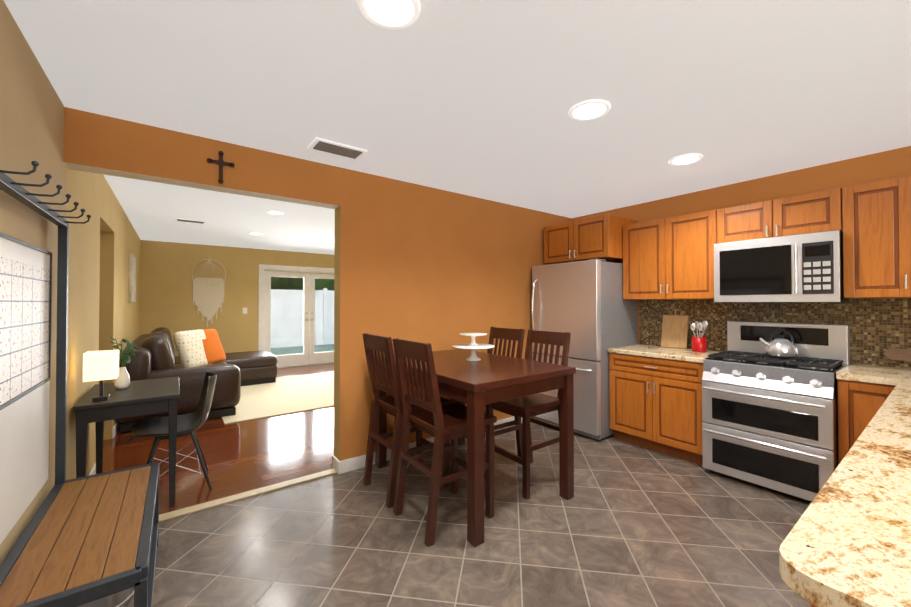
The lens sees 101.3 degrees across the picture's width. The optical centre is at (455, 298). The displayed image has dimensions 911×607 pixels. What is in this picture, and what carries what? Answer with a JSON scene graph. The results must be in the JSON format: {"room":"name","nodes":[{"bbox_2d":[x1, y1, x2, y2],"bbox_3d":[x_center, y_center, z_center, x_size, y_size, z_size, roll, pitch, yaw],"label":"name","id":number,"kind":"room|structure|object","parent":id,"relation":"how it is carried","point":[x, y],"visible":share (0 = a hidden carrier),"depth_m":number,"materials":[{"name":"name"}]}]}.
{"room":"kitchen","nodes":[
{"label":"kitchen","id":0,"kind":"room"},
{"bbox_2d":[0,0,140,565],"bbox_3d":[-2.388,0.162,2.229,0.140,2.460,10.780,0,-1,-37],"label":"wall","id":1,"kind":"structure","parent":0,"point":[104,241],"depth_m":2.14,"materials":[{"name":"beige paint"}]},
{"bbox_2d":[0,232,51,543],"bbox_3d":[-1.740,0.326,1.488,0.012,1.114,0.888,0,-1,-37],"label":"wall calendar","id":2,"kind":"object","parent":1,"relation":"attached to","point":[25,314],"visible":1,"depth_m":1.53,"materials":[{"name":"paper"}]},
{"bbox_2d":[89,462,95,474],"bbox_3d":[-1.056,1.322,0.559,0.014,0.100,6.250,0,-1,-37],"label":"baseboard","id":3,"kind":"structure","parent":1,"relation":"attached to","point":[93,471],"depth_m":2.86,"materials":[{"name":"white wood"}]},
{"bbox_2d":[112,420,119,438],"bbox_3d":[-4.454,1.375,5.116,0.018,0.100,3.380,0,-1,-37],"label":"baseboard","id":4,"kind":"structure","parent":1,"relation":"attached to","point":[117,424],"depth_m":3.85,"materials":[{"name":"white wood"}]},
{"bbox_2d":[128,253,135,301],"bbox_3d":[-4.503,-0.274,5.211,0.029,0.640,0.700,0,-1,-37],"label":"picture","id":5,"kind":"object","parent":1,"relation":"attached to","point":[132,278],"visible":1,"depth_m":5.03,"materials":[{"name":"fabric"}]},
{"bbox_2d":[140,240,333,355],"bbox_3d":[-3.670,0.227,7.910,4.600,2.460,0.140,0,-1,-37],"label":"wall","id":6,"kind":"structure","parent":0,"point":[166,288],"depth_m":7.07,"materials":[{"name":"beige paint"}]},
{"bbox_2d":[191,254,225,326],"bbox_3d":[-4.663,-0.152,7.071,0.552,1.382,0.015,0,-1,-37],"label":"macrame hanging","id":7,"kind":"object","parent":6,"relation":"attached to","point":[212,294],"visible":1,"depth_m":7.07},
{"bbox_2d":[258,264,333,367],"bbox_3d":[-3.224,0.385,8.230,2.020,2.150,0.158,0,-1,-37],"label":"french door","id":8,"kind":"structure","parent":6,"relation":"in","point":[309,355],"depth_m":8.07,"materials":[{"name":"white wood"}]},
{"bbox_2d":[64,107,571,460],"bbox_3d":[-0.325,0.177,3.544,4.740,2.460,0.140,0,-1,-37],"label":"wall","id":9,"kind":"structure","parent":0,"point":[439,269],"depth_m":3.19,"materials":[{"name":"orange paint"}]},
{"bbox_2d":[207,151,234,183],"bbox_3d":[-1.583,-0.885,2.521,0.162,0.220,0.013,0,-1,-37],"label":"cross","id":10,"kind":"object","parent":9,"relation":"attached to","point":[220,162],"visible":1,"depth_m":2.52,"materials":[{"name":"metal"}]},
{"bbox_2d":[332,455,336,468],"bbox_3d":[0.195,1.362,4.014,3.049,0.100,0.014,0,-1,-37],"label":"baseboard","id":11,"kind":"structure","parent":9,"relation":"attached to","point":[334,458],"depth_m":3.07,"materials":[{"name":"white wood"}]},
{"bbox_2d":[336,416,521,473],"bbox_3d":[-0.051,1.358,3.641,2.209,0.100,0.018,0,-1,-37],"label":"baseboard","id":12,"kind":"structure","parent":9,"relation":"attached to","point":[347,465],"depth_m":3.08,"materials":[{"name":"white wood"}]},
{"bbox_2d":[544,222,567,263],"bbox_3d":[1.419,-0.633,4.426,0.580,0.440,0.478,0,-1,-37],"label":"upper cabinet","id":13,"kind":"object","parent":9,"relation":"attached to","point":[555,236],"depth_m":4.30,"materials":[{"name":"brown wood"}]},
{"bbox_2d":[102,363,810,606],"bbox_3d":[-0.914,1.454,3.315,5.940,0.100,10.780,0,-1,-37],"label":"floor","id":14,"kind":"structure","parent":0,"point":[628,524],"depth_m":2.23,"materials":[{"name":"tile"}]},
{"bbox_2d":[0,161,158,606],"bbox_3d":[-1.529,0.477,1.581,0.407,1.815,1.074,0,-1,-37],"label":"hall tree","id":15,"kind":"object","parent":14,"relation":"on","point":[85,540],"visible":1,"depth_m":1.47,"materials":[{"name":"wood"}]},
{"bbox_2d":[78,587,133,606],"bbox_3d":[-1.532,1.320,1.570,0.316,0.126,0.316,0,-1,-37],"label":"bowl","id":16,"kind":"object","parent":14,"relation":"on","point":[122,598],"visible":0.21,"depth_m":1.67,"materials":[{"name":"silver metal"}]},
{"bbox_2d":[72,377,179,506],"bbox_3d":[-2.285,1.020,2.658,0.510,0.752,0.760,0,-1,-37],"label":"console desk","id":17,"kind":"object","parent":14,"relation":"on","point":[146,397],"visible":0.81,"depth_m":2.48,"materials":[{"name":"black paint"}]},
{"bbox_2d":[83,350,118,401],"bbox_3d":[-2.258,0.490,2.385,0.150,0.300,0.150,0,-1,-37],"label":"table lamp","id":18,"kind":"object","parent":17,"relation":"on","point":[101,366],"visible":1,"depth_m":2.34,"materials":[{"name":"white fabric"}]},
{"bbox_2d":[110,336,139,388],"bbox_3d":[-2.398,0.457,2.717,0.170,0.374,0.224,0,-1,-37],"label":"vase","id":19,"kind":"object","parent":17,"relation":"on","point":[122,380],"visible":0.96,"depth_m":2.68,"materials":[{"name":"white ceramic"}]},
{"bbox_2d":[124,372,216,489],"bbox_3d":[-2.086,0.992,2.770,0.533,0.817,0.480,0,-1,-37],"label":"desk chair","id":20,"kind":"object","parent":14,"relation":"on","point":[188,424],"visible":0.83,"depth_m":2.78,"materials":[{"name":"black paint"}]},
{"bbox_2d":[117,327,277,432],"bbox_3d":[-3.555,0.939,5.511,1.895,0.951,2.730,0,-1,-37],"label":"sectional sofa","id":21,"kind":"object","parent":14,"relation":"on","point":[155,357],"visible":0.69,"depth_m":4.38,"materials":[{"name":"brown leather"}]},
{"bbox_2d":[173,328,225,367],"bbox_3d":[-3.428,0.669,5.037,0.256,0.500,0.786,0,-1,-2],"label":"throw pillows","id":22,"kind":"object","parent":21,"relation":"on","point":[199,348],"visible":0.94,"depth_m":4.90,"materials":[{"name":"white fabric"}]},
{"bbox_2d":[159,468,336,521],"bbox_3d":[-1.589,1.389,2.569,1.537,0.012,0.080,0,-1,-37],"label":"trim","id":23,"kind":"structure","parent":14,"relation":"on","point":[202,506],"depth_m":2.63,"materials":[{"name":"beige wood"}]},
{"bbox_2d":[222,371,333,423],"bbox_3d":[-2.093,1.430,6.091,3.070,0.012,2.440,0,-1,-37],"label":"rug","id":24,"kind":"object","parent":14,"relation":"on","point":[290,394],"visible":0.36,"depth_m":5.35,"materials":[{"name":"beige carpet"}]},
{"bbox_2d":[362,333,451,507],"bbox_3d":[-0.367,0.831,2.806,0.530,1.140,0.430,0,-1,-37],"label":"chair","id":25,"kind":"object","parent":14,"relation":"on","point":[375,345],"visible":0.83,"depth_m":2.69,"materials":[{"name":"brown wood"}]},
{"bbox_2d":[392,338,496,546],"bbox_3d":[-0.074,0.826,2.414,0.530,1.140,0.430,0,-1,-37],"label":"chair","id":26,"kind":"object","parent":14,"relation":"on","point":[438,422],"visible":0.96,"depth_m":2.33,"materials":[{"name":"brown wood"}]},
{"bbox_2d":[375,349,575,546],"bbox_3d":[0.080,0.943,2.884,0.930,0.912,1.332,0,-1,-37],"label":"dining table","id":27,"kind":"object","parent":14,"relation":"on","point":[477,386],"visible":0.83,"depth_m":2.44,"materials":[{"name":"brown wood"}]},
{"bbox_2d":[452,332,494,360],"bbox_3d":[0.141,0.382,2.966,0.340,0.210,0.340,0,-1,-37],"label":"cake stand","id":28,"kind":"object","parent":27,"relation":"on","point":[473,346],"visible":1,"depth_m":2.93,"materials":[{"name":"white ceramic"}]},
{"bbox_2d":[450,327,524,471],"bbox_3d":[0.277,0.836,3.299,0.530,1.140,0.430,0,-1,-37],"label":"chair","id":29,"kind":"object","parent":14,"relation":"on","point":[508,334],"visible":0.38,"depth_m":3.34,"materials":[{"name":"brown wood"}]},
{"bbox_2d":[486,329,570,498],"bbox_3d":[0.564,0.832,2.914,0.530,1.140,0.430,0,-1,-37],"label":"chair","id":30,"kind":"object","parent":14,"relation":"on","point":[527,408],"visible":0.71,"depth_m":2.83,"materials":[{"name":"brown wood"}]},
{"bbox_2d":[531,259,637,439],"bbox_3d":[1.412,0.511,4.181,0.868,1.805,0.830,0,-1,-37],"label":"fridge","id":31,"kind":"object","parent":14,"relation":"on","point":[589,308],"visible":0.77,"depth_m":3.81,"materials":[{"name":"silver metal"}]},
{"bbox_2d":[609,353,703,464],"bbox_3d":[2.028,0.972,3.575,0.600,0.870,0.848,0,-1,-37],"label":"base cabinet","id":32,"kind":"object","parent":14,"relation":"on","point":[655,404],"depth_m":3.36,"materials":[{"name":"brown wood"}]},
{"bbox_2d":[608,344,725,362],"bbox_3d":[2.021,0.515,3.576,0.623,0.041,0.849,0,-1,-37],"label":"countertop","id":33,"kind":"structure","parent":32,"relation":"on","point":[680,354],"depth_m":3.47,"materials":[{"name":"beige stone"}]},
{"bbox_2d":[661,315,688,348],"bbox_3d":[2.215,0.332,3.778,0.072,0.328,0.240,0,-1,-37],"label":"cutting board","id":34,"kind":"object","parent":33,"relation":"on","point":[674,331],"visible":0.96,"depth_m":3.76,"materials":[{"name":"brown wood"}]},
{"bbox_2d":[690,320,707,352],"bbox_3d":[2.259,0.346,3.456,0.116,0.294,0.136,0,-1,-37],"label":"utensil crock","id":35,"kind":"object","parent":33,"relation":"on","point":[699,343],"visible":1,"depth_m":3.42,"materials":[{"name":"red ceramic"}]},
{"bbox_2d":[702,321,849,501],"bbox_3d":[2.455,0.799,2.891,0.736,1.200,0.750,0,-1,-37],"label":"range","id":36,"kind":"object","parent":14,"relation":"on","point":[770,422],"visible":1,"depth_m":2.73,"materials":[{"name":"silver metal"}]},
{"bbox_2d":[759,329,797,357],"bbox_3d":[2.554,0.346,2.961,0.196,0.213,0.241,0,-1,-37],"label":"kettle","id":37,"kind":"object","parent":36,"relation":"on","point":[780,346],"visible":1,"depth_m":2.89,"materials":[{"name":"silver metal"}]},
{"bbox_2d":[837,379,895,464],"bbox_3d":[2.830,0.960,2.500,0.600,0.870,0.308,0,-1,-37],"label":"base cabinet","id":38,"kind":"object","parent":14,"relation":"on","point":[858,402],"depth_m":2.38,"materials":[{"name":"brown wood"}]},
{"bbox_2d":[779,368,910,606],"bbox_3d":[2.040,0.490,1.368,3.233,0.041,0.690,0,-1,-37],"label":"countertop","id":39,"kind":"structure","parent":38,"relation":"on","point":[846,542],"depth_m":0.76,"materials":[{"name":"beige stone"}]},
{"bbox_2d":[836,363,903,383],"bbox_3d":[2.802,0.503,2.522,0.631,0.041,0.249,0,-1,-37],"label":"countertop","id":40,"kind":"structure","parent":38,"relation":"on","point":[853,372],"depth_m":2.44,"materials":[{"name":"beige stone"}]},
{"bbox_2d":[883,348,910,361],"bbox_3d":[3.289,0.345,2.343,0.067,0.269,0.805,0,-1,-37],"label":"board","id":41,"kind":"object","parent":40,"relation":"on","point":[898,354],"visible":1,"depth_m":2.59,"materials":[{"name":"brown wood"}]},
{"bbox_2d":[3,0,910,254],"bbox_3d":[-0.914,-1.106,3.344,5.940,0.100,10.780,0,-1,-37],"label":"ceiling","id":42,"kind":"structure","parent":0,"point":[478,98],"depth_m":1.92,"materials":[{"name":"white paint"}]},
{"bbox_2d":[174,218,205,223],"bbox_3d":[-3.516,-1.029,4.958,0.340,0.016,0.160,0,-1,-37],"label":"ceiling vent","id":43,"kind":"object","parent":42,"relation":"in","point":[190,220],"visible":1,"depth_m":4.93,"materials":[{"name":"white metal"}]},
{"bbox_2d":[267,210,283,214],"bbox_3d":[-2.173,-1.037,4.513,0.188,0.010,0.188,0,-1,-37],"label":"recessed light","id":44,"kind":"object","parent":42,"relation":"in","point":[275,212],"visible":1,"depth_m":4.51,"materials":[{"name":"white plastic"}]},
{"bbox_2d":[308,137,367,159],"bbox_3d":[-0.832,-1.056,2.649,0.360,0.016,0.190,0,-1,-37],"label":"ceiling vent","id":45,"kind":"object","parent":42,"relation":"in","point":[332,147],"visible":1,"depth_m":2.63,"materials":[{"name":"white metal"}]},
{"bbox_2d":[358,0,420,29],"bbox_3d":[-0.242,-1.073,1.374,0.228,0.010,0.228,0,-1,-37],"label":"recessed light","id":46,"kind":"object","parent":42,"relation":"in","point":[394,14],"visible":1,"depth_m":1.40,"materials":[{"name":"white plastic"}]},
{"bbox_2d":[568,99,610,120],"bbox_3d":[0.759,-1.065,2.121,0.228,0.010,0.228,0,-1,-37],"label":"recessed light","id":47,"kind":"object","parent":42,"relation":"in","point":[589,110],"visible":1,"depth_m":2.11,"materials":[{"name":"white plastic"}]},
{"bbox_2d":[668,153,702,165],"bbox_3d":[1.751,-1.056,2.849,0.228,0.010,0.228,0,-1,-37],"label":"recessed light","id":48,"kind":"object","parent":42,"relation":"in","point":[685,159],"visible":0.98,"depth_m":2.84,"materials":[{"name":"white plastic"}]},
{"bbox_2d":[572,146,910,343],"bbox_3d":[3.097,0.168,2.803,0.140,2.460,5.140,0,-1,-37],"label":"wall","id":49,"kind":"structure","parent":0,"point":[886,165],"depth_m":3.16,"materials":[{"name":"orange paint"}]},
{"bbox_2d":[568,214,631,262],"bbox_3d":[1.636,-0.637,4.136,0.580,0.440,0.478,0,-1,-37],"label":"upper cabinet","id":50,"kind":"object","parent":49,"relation":"attached to","point":[602,236],"depth_m":3.91,"materials":[{"name":"brown wood"}]},
{"bbox_2d":[620,220,655,299],"bbox_3d":[2.026,-0.380,3.819,0.330,0.780,0.484,0,-1,-37],"label":"upper cabinet","id":51,"kind":"object","parent":49,"relation":"attached to","point":[639,262],"depth_m":3.77,"materials":[{"name":"brown wood"}]},
{"bbox_2d":[656,209,715,299],"bbox_3d":[2.246,-0.384,3.525,0.330,0.780,0.484,0,-1,-37],"label":"upper cabinet","id":52,"kind":"object","parent":49,"relation":"attached to","point":[670,258],"depth_m":3.43,"materials":[{"name":"brown wood"}]},
{"bbox_2d":[716,202,759,243],"bbox_3d":[2.522,-0.625,3.158,0.330,0.305,0.436,0,-1,-37],"label":"upper cabinet","id":53,"kind":"object","parent":49,"relation":"attached to","point":[740,222],"depth_m":3.11,"materials":[{"name":"brown wood"}]},
{"bbox_2d":[639,298,910,367],"bbox_3d":[2.794,0.021,3.084,0.012,0.960,2.570,0,-1,-37],"label":"tile backsplash","id":54,"kind":"structure","parent":49,"relation":"attached to","point":[879,327],"depth_m":2.99,"materials":[{"name":"tile"}]},
{"bbox_2d":[760,187,843,238],"bbox_3d":[2.713,-0.628,2.901,0.330,0.305,0.436,0,-1,-37],"label":"upper cabinet","id":55,"kind":"object","parent":49,"relation":"attached to","point":[821,211],"depth_m":2.79,"materials":[{"name":"brown wood"}]},
{"bbox_2d":[714,230,849,302],"bbox_3d":[2.570,-0.217,2.989,0.449,0.502,0.752,0,-1,-37],"label":"microwave","id":56,"kind":"object","parent":55,"relation":"attached to","point":[804,268],"visible":1,"depth_m":2.82,"materials":[{"name":"silver metal"}]},
{"bbox_2d":[843,178,895,297],"bbox_3d":[2.957,-0.395,2.572,0.330,0.780,0.373,0,-1,-37],"label":"upper cabinet","id":57,"kind":"object","parent":49,"relation":"attached to","point":[869,234],"depth_m":2.52,"materials":[{"name":"brown wood"}]},
{"bbox_2d":[896,176,910,297],"bbox_3d":[3.129,-0.397,2.342,0.330,0.780,0.433,0,-1,-37],"label":"upper cabinet","id":58,"kind":"object","parent":49,"relation":"attached to","point":[903,184],"depth_m":2.40,"materials":[{"name":"brown wood"}]},
{"label":"outside","id":59,"kind":"structure","parent":0,"visible":0},
{"bbox_2d":[270,344,333,355],"bbox_3d":[-7.423,1.605,14.764,22.000,0.100,15.360,0,-1,-37],"label":"lawn","id":60,"kind":"structure","parent":59,"point":[293,350],"depth_m":11.11,"materials":[{"name":"green plant"}]},
{"bbox_2d":[271,277,333,290],"bbox_3d":[-6.961,-1.805,14.367,15.682,6.712,5.700,0,-1,-37],"label":"foliage","id":61,"kind":"object","parent":60,"relation":"on","point":[280,285],"depth_m":13.30,"materials":[{"name":"green plant"}]},
{"bbox_2d":[271,288,333,347],"bbox_3d":[-5.144,0.587,11.822,18.120,1.870,0.140,0,-1,-37],"label":"fence","id":62,"kind":"object","parent":60,"relation":"on","point":[288,302],"depth_m":11.88,"materials":[{"name":"plastic"}]}
]}

